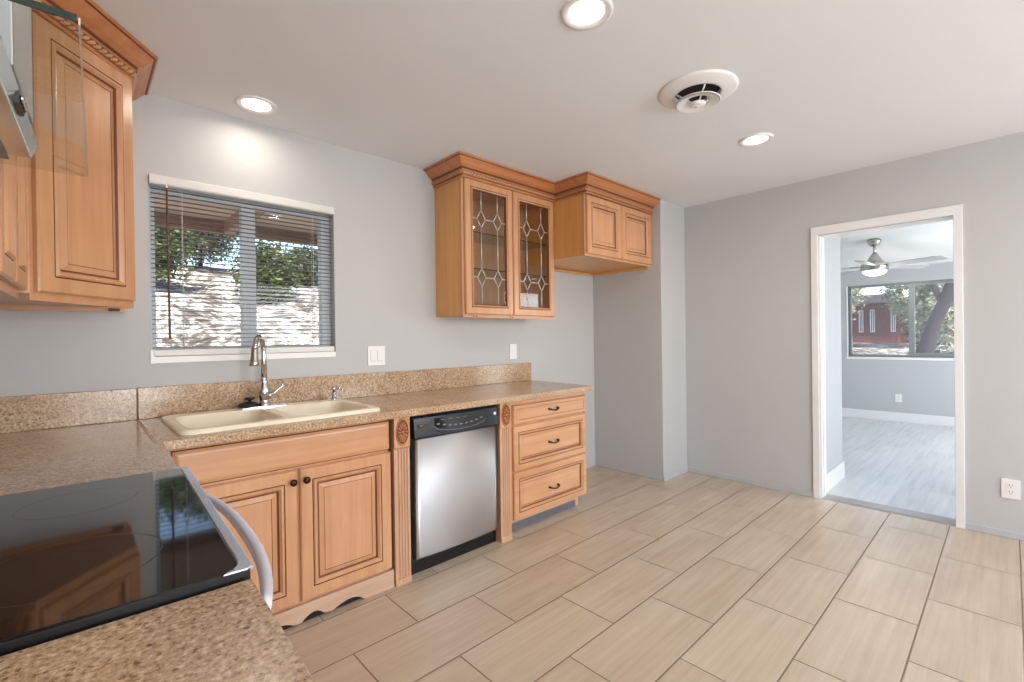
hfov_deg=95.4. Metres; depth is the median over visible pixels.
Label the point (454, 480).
dishwasher
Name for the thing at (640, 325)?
wall
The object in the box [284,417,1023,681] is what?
floor
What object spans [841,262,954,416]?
wall
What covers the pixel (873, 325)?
shed
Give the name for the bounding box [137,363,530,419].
backsplash
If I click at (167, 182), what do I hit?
window blind
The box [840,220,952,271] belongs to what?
ceiling
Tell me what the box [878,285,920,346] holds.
leafy tree
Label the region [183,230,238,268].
shrub
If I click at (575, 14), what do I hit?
recessed light
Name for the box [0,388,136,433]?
backsplash
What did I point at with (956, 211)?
trim
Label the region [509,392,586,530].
base cabinet
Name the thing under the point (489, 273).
shelf
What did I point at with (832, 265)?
wall
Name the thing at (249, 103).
recessed light
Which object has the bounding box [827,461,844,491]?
baseboard
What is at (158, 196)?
roof
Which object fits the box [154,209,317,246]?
roof beams
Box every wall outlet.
[895,394,901,401]
[1001,478,1020,499]
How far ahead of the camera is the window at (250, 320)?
2.55 m
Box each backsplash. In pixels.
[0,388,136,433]
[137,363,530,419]
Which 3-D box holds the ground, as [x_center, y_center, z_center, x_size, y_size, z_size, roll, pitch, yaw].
[14.665,-0.106,16.126,26.000,2.264,26.000,-1,0,-43]
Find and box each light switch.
[367,346,384,365]
[510,344,516,358]
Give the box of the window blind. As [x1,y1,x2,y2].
[148,173,334,356]
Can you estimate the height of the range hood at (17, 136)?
0.792 m
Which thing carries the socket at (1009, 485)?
attached to the wall outlet at (1010, 488)
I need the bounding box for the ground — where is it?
[852,336,953,357]
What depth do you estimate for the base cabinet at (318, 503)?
2.09 m
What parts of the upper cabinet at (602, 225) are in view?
door, crown molding, frame, door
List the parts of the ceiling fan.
blade, blade, blade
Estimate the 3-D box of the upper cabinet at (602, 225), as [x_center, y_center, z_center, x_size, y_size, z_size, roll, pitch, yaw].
[0.665,-0.920,3.930,1.014,0.589,0.735,-1,0,-43]
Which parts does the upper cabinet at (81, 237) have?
light rail, light rail, door, crown molding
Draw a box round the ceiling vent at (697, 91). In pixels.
[658,69,738,112]
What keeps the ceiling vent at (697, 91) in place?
in the ceiling at (839, 86)
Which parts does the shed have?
pane, pane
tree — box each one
[852,288,871,319]
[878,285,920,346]
[889,283,953,352]
[916,283,953,352]
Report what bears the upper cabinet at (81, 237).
attached to the wall at (383, 253)
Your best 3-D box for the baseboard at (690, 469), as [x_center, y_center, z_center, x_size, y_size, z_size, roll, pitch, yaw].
[1.971,1.183,3.948,0.010,0.042,1.015,-1,0,-43]
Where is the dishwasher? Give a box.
[409,404,498,574]
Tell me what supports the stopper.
on the sink
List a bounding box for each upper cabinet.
[0,0,157,312]
[0,154,27,298]
[423,151,554,319]
[553,171,660,275]
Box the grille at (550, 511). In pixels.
[512,500,574,530]
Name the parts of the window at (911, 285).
sash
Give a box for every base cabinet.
[169,419,393,629]
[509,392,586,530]
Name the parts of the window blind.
lift cord, rail, lift cord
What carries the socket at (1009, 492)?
attached to the wall outlet at (1010, 488)
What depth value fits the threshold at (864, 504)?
3.28 m
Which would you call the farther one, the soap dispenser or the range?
the soap dispenser
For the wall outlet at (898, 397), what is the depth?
6.58 m
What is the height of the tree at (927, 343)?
5.355 m
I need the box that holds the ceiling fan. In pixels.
[841,238,946,275]
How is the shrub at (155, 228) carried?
on the block wall at (262, 316)
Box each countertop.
[0,363,591,495]
[0,579,314,681]
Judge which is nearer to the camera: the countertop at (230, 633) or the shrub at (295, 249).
the countertop at (230, 633)
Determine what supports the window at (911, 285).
in the wall at (926, 387)
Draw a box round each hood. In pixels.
[0,0,87,175]
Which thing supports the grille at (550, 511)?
attached to the base cabinet at (548, 434)
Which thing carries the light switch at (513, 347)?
attached to the wall at (383, 253)
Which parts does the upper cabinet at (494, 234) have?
panel, glass door, crown molding, light rail, frame, glass door, panel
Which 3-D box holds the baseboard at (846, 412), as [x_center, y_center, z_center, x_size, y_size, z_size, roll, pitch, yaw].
[5.954,1.073,6.059,0.014,0.131,4.180,-1,0,-43]
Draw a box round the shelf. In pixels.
[474,269,546,280]
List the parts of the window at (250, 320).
sill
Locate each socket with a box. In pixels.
[1007,483,1014,487]
[1007,490,1014,494]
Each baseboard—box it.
[664,467,687,480]
[688,467,812,496]
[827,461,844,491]
[842,408,954,426]
[965,522,1023,540]
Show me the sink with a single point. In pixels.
(228, 419)
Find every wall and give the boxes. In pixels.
[0,93,595,467]
[155,265,318,346]
[593,200,686,480]
[684,132,1023,533]
[824,236,842,472]
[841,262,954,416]
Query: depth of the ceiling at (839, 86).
2.12 m
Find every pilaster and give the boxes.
[390,417,411,586]
[496,402,511,542]
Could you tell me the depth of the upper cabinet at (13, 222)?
1.24 m
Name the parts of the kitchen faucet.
spout, deck plate, lever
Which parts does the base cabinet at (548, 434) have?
drawer, drawer, drawer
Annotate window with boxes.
[148,185,335,363]
[846,279,953,360]
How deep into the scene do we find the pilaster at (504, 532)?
2.88 m
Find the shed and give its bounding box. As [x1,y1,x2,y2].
[852,294,953,343]
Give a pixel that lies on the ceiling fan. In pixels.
(874, 266)
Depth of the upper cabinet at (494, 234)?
3.35 m
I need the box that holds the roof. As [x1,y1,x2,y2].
[154,194,316,233]
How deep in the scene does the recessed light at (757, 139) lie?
2.82 m
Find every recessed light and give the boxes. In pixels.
[235,95,277,114]
[561,0,612,29]
[739,133,773,146]
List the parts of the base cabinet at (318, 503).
door, false drawer, knob, knob, door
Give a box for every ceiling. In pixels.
[92,0,1023,207]
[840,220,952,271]
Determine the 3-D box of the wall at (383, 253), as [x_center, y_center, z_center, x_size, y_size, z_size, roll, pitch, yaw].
[-0.701,0.025,3.255,5.070,2.439,0.150,-1,0,-43]
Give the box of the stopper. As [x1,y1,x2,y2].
[238,397,258,407]
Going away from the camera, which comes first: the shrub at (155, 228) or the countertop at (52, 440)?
the countertop at (52, 440)
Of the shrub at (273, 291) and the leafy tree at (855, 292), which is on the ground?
the leafy tree at (855, 292)
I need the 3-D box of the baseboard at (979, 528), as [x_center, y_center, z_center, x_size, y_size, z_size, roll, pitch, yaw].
[3.816,1.168,1.971,0.010,0.042,2.722,-1,0,-43]
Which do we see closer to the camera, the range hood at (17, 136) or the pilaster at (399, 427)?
the range hood at (17, 136)
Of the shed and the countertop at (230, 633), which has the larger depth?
the shed
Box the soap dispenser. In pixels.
[330,386,343,399]
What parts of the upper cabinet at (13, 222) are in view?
door, light rail, door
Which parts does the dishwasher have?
control panel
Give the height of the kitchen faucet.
0.372 m
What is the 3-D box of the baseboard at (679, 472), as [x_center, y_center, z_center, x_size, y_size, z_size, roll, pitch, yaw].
[1.468,1.189,4.166,0.428,0.042,0.010,-1,0,-43]
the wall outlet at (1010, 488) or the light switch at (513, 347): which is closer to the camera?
the wall outlet at (1010, 488)
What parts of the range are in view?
trim, handle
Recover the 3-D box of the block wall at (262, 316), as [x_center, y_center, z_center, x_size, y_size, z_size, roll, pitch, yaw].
[-4.129,-0.387,11.925,30.000,3.170,17.000,-1,0,-43]
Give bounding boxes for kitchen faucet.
[236,335,288,409]
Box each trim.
[811,204,964,528]
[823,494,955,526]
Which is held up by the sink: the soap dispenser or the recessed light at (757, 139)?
the soap dispenser
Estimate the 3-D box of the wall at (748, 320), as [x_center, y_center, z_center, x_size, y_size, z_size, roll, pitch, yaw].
[2.967,-0.024,2.952,0.120,2.439,5.300,-1,0,-43]
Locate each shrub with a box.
[154,227,208,284]
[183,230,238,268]
[219,239,304,308]
[283,244,317,285]
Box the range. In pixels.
[0,466,272,656]
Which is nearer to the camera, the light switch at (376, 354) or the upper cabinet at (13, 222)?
the upper cabinet at (13, 222)
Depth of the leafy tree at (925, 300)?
11.34 m
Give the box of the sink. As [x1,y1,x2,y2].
[161,399,379,434]
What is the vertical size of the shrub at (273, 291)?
1.602 m

